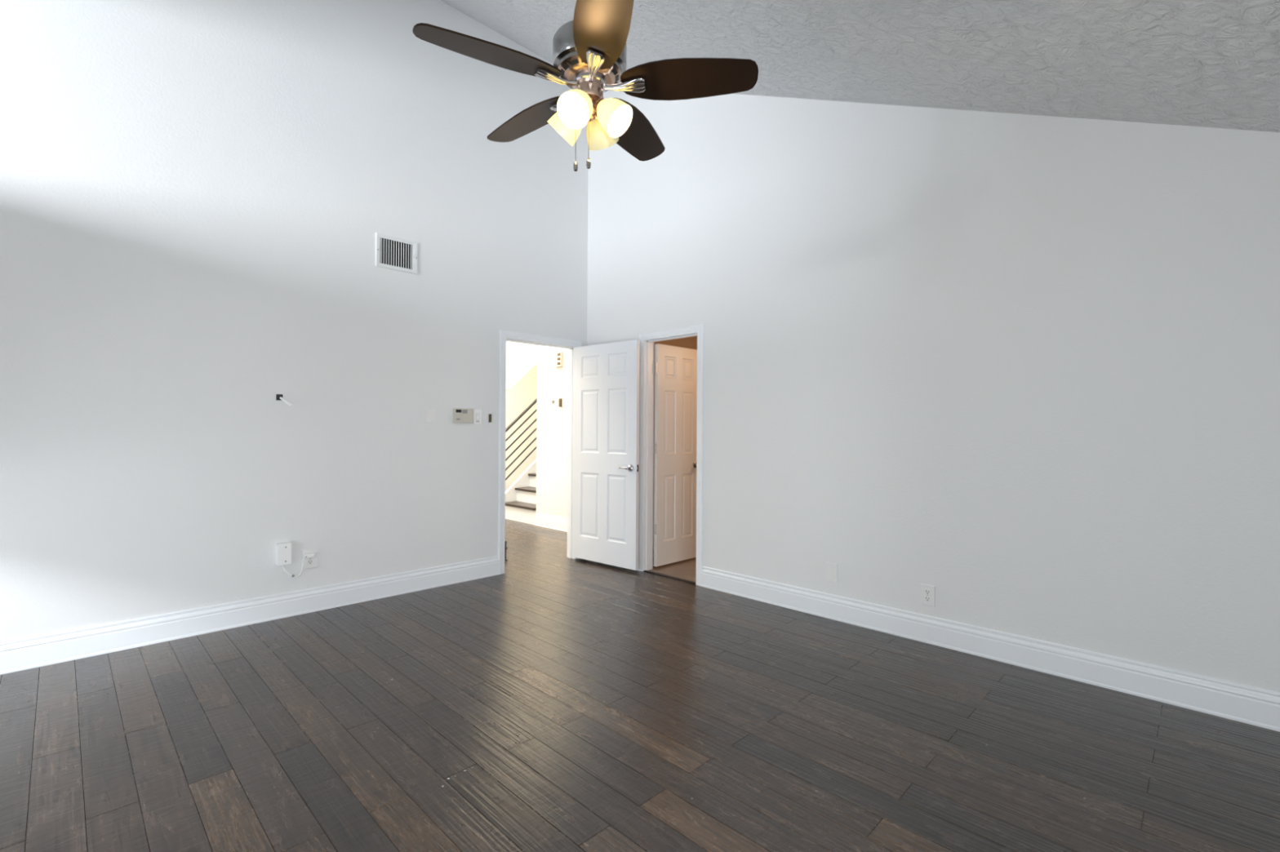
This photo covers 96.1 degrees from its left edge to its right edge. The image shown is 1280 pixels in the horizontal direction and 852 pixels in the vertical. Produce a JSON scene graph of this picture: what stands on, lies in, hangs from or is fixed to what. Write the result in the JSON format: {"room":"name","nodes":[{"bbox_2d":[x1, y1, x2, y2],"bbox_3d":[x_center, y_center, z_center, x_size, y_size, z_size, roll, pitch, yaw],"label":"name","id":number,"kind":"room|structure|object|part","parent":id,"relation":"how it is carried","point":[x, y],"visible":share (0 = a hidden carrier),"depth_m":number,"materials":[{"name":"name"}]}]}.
{"room":"empty bedroom","nodes":[
{"label":"empty bedroom","id":0,"kind":"room"},
{"bbox_2d":[0,0,588,642],"bbox_3d":[-2.178,-1.108,4.067,0.115,4.750,4.830,0,0,45],"label":"wall","id":1,"kind":"structure","parent":0,"point":[195,195],"depth_m":3.68,"materials":[{"name":"white paint"}]},
{"bbox_2d":[0,555,499,675],"bbox_3d":[-2.489,1.183,3.662,0.019,0.160,3.621,0,0,45],"label":"baseboard","id":2,"kind":"structure","parent":1,"relation":"attached to","point":[36,651],"depth_m":3.54,"materials":[{"name":"paint"}]},
{"bbox_2d":[275,394,293,406],"bbox_3d":[-2.342,-0.168,3.792,0.097,0.082,0.031,0,0,-18],"label":"cable jack","id":3,"kind":"object","parent":1,"relation":"attached to","point":[278,397],"visible":1,"depth_m":3.79,"materials":[{"name":"plastic"}]},
{"bbox_2d":[275,394,282,400],"bbox_3d":[-2.373,-0.189,3.788,0.004,0.040,0.038,0,0,45],"label":"socket","id":4,"kind":"object","parent":3,"relation":"attached to","point":[278,397],"depth_m":3.78,"materials":[{"name":"plastic"}]},
{"bbox_2d":[275,542,314,577],"bbox_3d":[-2.295,0.889,3.832,0.055,0.236,0.222,0,0,45],"label":"box","id":5,"kind":"object","parent":1,"relation":"attached to","point":[282,550],"visible":1,"depth_m":3.77,"materials":[{"name":"white plastic"}]},
{"bbox_3d":[-2.291,0.935,3.826,0.021,0.145,0.166,0,0,45],"label":"cord","id":6,"kind":"part","parent":5,"relation":"part of","materials":[{"name":"white plastic"}]},
{"bbox_2d":[302,548,318,569],"bbox_3d":[-2.244,0.904,3.914,0.011,0.128,0.100,0,0,45],"label":"power outlet","id":7,"kind":"object","parent":1,"relation":"attached to","point":[311,562],"visible":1,"depth_m":3.92,"materials":[{"name":"plastic"}]},
{"bbox_2d":[307,560,312,564],"bbox_3d":[-2.243,0.924,3.913,0.005,0.029,0.034,0,0,45],"label":"socket","id":8,"kind":"object","parent":7,"relation":"attached to","point":[309,562],"depth_m":3.91,"materials":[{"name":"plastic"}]},
{"bbox_2d":[375,232,417,275],"bbox_3d":[-1.828,-1.295,4.332,0.049,0.251,0.316,0,0,45],"label":"air vent","id":9,"kind":"object","parent":1,"relation":"in","point":[393,253],"visible":1,"depth_m":4.33,"materials":[{"name":"metal"}]},
{"bbox_2d":[453,408,472,423],"bbox_3d":[-1.446,-0.083,4.707,0.028,0.118,0.164,0,0,45],"label":"alarm keypad","id":10,"kind":"object","parent":1,"relation":"attached to","point":[460,415],"visible":1,"depth_m":4.69,"materials":[{"name":"beige plastic"}]},
{"bbox_2d":[473,409,481,424],"bbox_3d":[-1.356,-0.078,4.805,0.018,0.122,0.074,0,0,45],"label":"light switch","id":11,"kind":"object","parent":1,"relation":"attached to","point":[477,413],"visible":1,"depth_m":4.80,"materials":[{"name":"white plastic"}]},
{"bbox_2d":[487,413,492,423],"bbox_3d":[-1.274,-0.065,4.886,0.020,0.092,0.044,0,0,45],"label":"control box","id":12,"kind":"object","parent":1,"relation":"attached to","point":[489,415],"visible":1,"depth_m":4.88,"materials":[{"name":"plastic"}]},
{"bbox_2d":[497,329,582,574],"bbox_3d":[-0.935,0.228,5.314,0.134,2.104,0.903,0,0,45],"label":"door frame","id":13,"kind":"structure","parent":1,"relation":"attached to","point":[504,335],"depth_m":5.05,"materials":[{"name":"paint"}]},
{"bbox_2d":[572,339,639,570],"bbox_3d":[-0.343,0.250,5.256,0.818,2.007,0.103,0,0,40],"label":"door","id":14,"kind":"structure","parent":1,"relation":"in","point":[606,479],"depth_m":5.23,"materials":[{"name":"paint"}]},
{"bbox_3d":[-0.098,0.369,5.021,0.066,0.066,0.056,0,0,40],"label":"handle","id":15,"kind":"part","parent":14,"relation":"part of","materials":[{"name":"silver metal"}]},
{"bbox_2d":[506,341,537,390],"bbox_3d":[-0.936,-2.082,10.461,0.150,3.030,3.580,0,0,45],"label":"wall","id":16,"kind":"structure","parent":0,"point":[521,357],"depth_m":9.31,"materials":[{"name":"white paint"}]},
{"bbox_2d":[505,345,568,518],"bbox_3d":[-1.279,-1.160,8.103,4.284,4.900,7.800,0,0,45],"label":"wall","id":17,"kind":"structure","parent":0,"point":[552,424],"depth_m":7.37,"materials":[{"name":"white paint"}]},
{"bbox_2d":[534,512,567,532],"bbox_3d":[-0.743,1.208,6.858,1.727,0.160,0.019,0,0,45],"label":"baseboard","id":18,"kind":"structure","parent":17,"relation":"attached to","point":[553,522],"depth_m":7.21,"materials":[{"name":"paint"}]},
{"bbox_2d":[553,351,563,367],"bbox_3d":[-1.015,-0.825,7.130,0.150,0.185,0.046,0,0,45],"label":"door chime","id":19,"kind":"object","parent":17,"relation":"attached to","point":[557,356],"visible":1,"depth_m":7.09,"materials":[{"name":"beige plastic"}]},
{"bbox_2d":[558,398,562,407],"bbox_3d":[-0.985,-0.288,7.109,0.068,0.112,0.026,0,0,45],"label":"light switch","id":20,"kind":"object","parent":17,"relation":"attached to","point":[560,400],"visible":1,"depth_m":7.09,"materials":[{"name":"beige plastic"}]},
{"bbox_2d":[0,519,1279,851],"bbox_3d":[-1.307,1.325,4.717,10.215,0.101,7.015,0,0,45],"label":"floor","id":21,"kind":"structure","parent":0,"point":[553,702],"depth_m":2.33,"materials":[{"name":"brown wood"}]},
{"bbox_2d":[504,541,507,560],"bbox_3d":[-1.274,1.185,5.473,0.047,0.188,0.058,0,0,45],"label":"door stop","id":22,"kind":"object","parent":21,"relation":"on","point":[505,548],"visible":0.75,"depth_m":5.46,"materials":[{"name":"black metal"}]},
{"bbox_2d":[505,398,537,524],"bbox_3d":[-0.653,-0.424,8.770,0.836,3.441,2.950,0,0,45],"label":"staircase","id":23,"kind":"structure","parent":21,"relation":"on","point":[521,496],"depth_m":8.11,"materials":[{"name":"paint"}]},
{"bbox_3d":[-1.023,-0.544,8.955,0.044,3.205,2.690,0,0,45],"label":"railing","id":24,"kind":"part","parent":23,"relation":"part of","materials":[{"name":"black metal"}]},
{"bbox_2d":[643,569,695,584],"bbox_3d":[0.257,1.288,4.892,0.602,0.018,0.034,0,0,45],"label":"threshold","id":25,"kind":"object","parent":21,"relation":"on","point":[646,571],"visible":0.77,"depth_m":4.89,"materials":[{"name":"brown wood"}]},
{"bbox_2d":[653,336,697,543],"bbox_3d":[1.300,0.075,5.628,2.795,2.440,2.300,0,0,45],"label":"wall","id":26,"kind":"structure","parent":0,"point":[691,343],"depth_m":6.55,"materials":[{"name":"beige paint"}]},
{"bbox_2d":[440,0,1279,132],"bbox_3d":[-0.318,-2.266,2.238,5.330,2.596,4.830,0,0,45],"label":"ceiling","id":27,"kind":"structure","parent":0,"point":[1214,64],"depth_m":2.65,"materials":[{"name":"white paint"}]},
{"bbox_2d":[412,0,758,171],"bbox_3d":[-0.218,-1.554,2.147,1.133,1.235,1.174,0,0,45],"label":"ceiling fan","id":28,"kind":"object","parent":27,"relation":"hanging from","point":[589,51],"visible":1,"depth_m":2.05,"materials":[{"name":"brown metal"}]},
{"bbox_3d":[-0.503,-1.256,1.941,0.492,0.006,0.175,1,14,-29],"label":"blade","id":29,"kind":"part","parent":28,"relation":"part of","materials":[{"name":"brown wood"}]},
{"bbox_3d":[-0.453,-1.254,2.366,0.492,0.007,0.175,0,14,43],"label":"blade","id":30,"kind":"part","parent":28,"relation":"part of","materials":[{"name":"brown wood"}]},
{"bbox_3d":[-0.284,-1.119,2.153,0.131,0.131,0.125,0,0,45],"label":"lamp shade","id":31,"kind":"part","parent":28,"relation":"part of","materials":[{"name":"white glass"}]},
{"bbox_3d":[-0.221,-1.119,2.021,0.125,0.131,0.131,0,0,45],"label":"lamp shade","id":32,"kind":"part","parent":28,"relation":"part of","materials":[{"name":"white glass"}]},
{"bbox_3d":[-0.236,-1.089,2.119,0.003,0.222,0.003,0,0,-23],"label":"pull chain","id":33,"kind":"part","parent":28,"relation":"part of","materials":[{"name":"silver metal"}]},
{"bbox_3d":[-0.214,-1.138,2.042,0.055,0.070,0.069,0,0,45],"label":"bulb","id":34,"kind":"part","parent":28,"relation":"part of","materials":[{"name":"white glass"}]},
{"bbox_3d":[-0.201,-1.168,2.076,0.052,0.045,0.053,0,0,45],"label":"lamp arm","id":35,"kind":"part","parent":28,"relation":"part of","materials":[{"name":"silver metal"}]},
{"bbox_3d":[-0.188,-1.094,2.119,0.003,0.212,0.003,0,0,22],"label":"pull chain","id":36,"kind":"part","parent":28,"relation":"part of","materials":[{"name":"silver metal"}]},
{"bbox_3d":[-0.171,-1.167,2.162,0.052,0.045,0.053,0,0,45],"label":"lamp arm","id":37,"kind":"part","parent":28,"relation":"part of","materials":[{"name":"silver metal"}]},
{"bbox_3d":[-0.143,-1.167,2.104,0.053,0.045,0.052,0,0,45],"label":"lamp arm","id":38,"kind":"part","parent":28,"relation":"part of","materials":[{"name":"silver metal"}]},
{"bbox_3d":[-0.152,-1.117,2.217,0.125,0.131,0.131,0,0,45],"label":"lamp shade","id":39,"kind":"part","parent":28,"relation":"part of","materials":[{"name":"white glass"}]},
{"bbox_3d":[-0.114,-1.255,1.763,0.175,0.006,0.492,15,-3,-11],"label":"blade","id":40,"kind":"part","parent":28,"relation":"part of","materials":[{"name":"brown wood"}]},
{"bbox_3d":[-0.109,-1.137,2.091,0.069,0.070,0.055,0,0,45],"label":"bulb","id":41,"kind":"part","parent":28,"relation":"part of","materials":[{"name":"white glass"}]},
{"bbox_3d":[-0.088,-1.118,2.085,0.131,0.131,0.125,0,0,45],"label":"lamp shade","id":42,"kind":"part","parent":28,"relation":"part of","materials":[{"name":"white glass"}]},
{"bbox_3d":[-0.034,-1.251,2.450,0.175,0.006,0.492,-15,-7,24],"label":"blade","id":43,"kind":"part","parent":28,"relation":"part of","materials":[{"name":"brown wood"}]},
{"bbox_3d":[0.176,-1.252,2.078,0.492,0.006,0.175,0,-14,7],"label":"blade","id":44,"kind":"part","parent":28,"relation":"part of","materials":[{"name":"brown wood"}]},
{"bbox_2d":[586,90,1279,692],"bbox_3d":[1.333,-1.073,3.908,5.100,4.720,0.115,0,0,45],"label":"wall","id":45,"kind":"structure","parent":0,"point":[1023,369],"depth_m":3.23,"materials":[{"name":"white paint"}]},
{"bbox_2d":[637,324,703,586],"bbox_3d":[0.286,0.234,4.919,0.726,2.104,0.134,0,0,45],"label":"door frame","id":46,"kind":"structure","parent":45,"relation":"attached to","point":[645,489],"depth_m":5.10,"materials":[{"name":"paint"}]},
{"bbox_2d":[653,343,697,566],"bbox_3d":[0.368,0.264,5.368,0.616,2.005,0.106,1,0,-44],"label":"door","id":47,"kind":"structure","parent":45,"relation":"in","point":[674,445],"depth_m":5.35,"materials":[{"name":"beige paint"}]},
{"bbox_2d":[920,583,934,607],"bbox_3d":[1.712,1.007,3.422,0.078,0.124,0.011,0,0,45],"label":"power outlet","id":48,"kind":"object","parent":45,"relation":"attached to","point":[927,592],"visible":1,"depth_m":3.42,"materials":[{"name":"plastic"}]},
{"bbox_2d":[924,589,930,595],"bbox_3d":[1.710,0.986,3.421,0.034,0.029,0.005,0,0,45],"label":"socket","id":49,"kind":"object","parent":48,"relation":"attached to","point":[927,592],"depth_m":3.42,"materials":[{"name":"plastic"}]},
{"bbox_2d":[924,595,930,601],"bbox_3d":[1.710,1.027,3.421,0.034,0.029,0.005,0,0,45],"label":"socket","id":50,"kind":"object","parent":48,"relation":"attached to","point":[927,598],"depth_m":3.42,"materials":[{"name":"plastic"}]},
{"bbox_2d":[701,566,1279,732],"bbox_3d":[1.790,1.208,3.337,3.643,0.160,0.019,0,0,45],"label":"baseboard","id":51,"kind":"structure","parent":45,"relation":"attached to","point":[1248,704],"depth_m":3.04,"materials":[{"name":"paint"}]}
]}

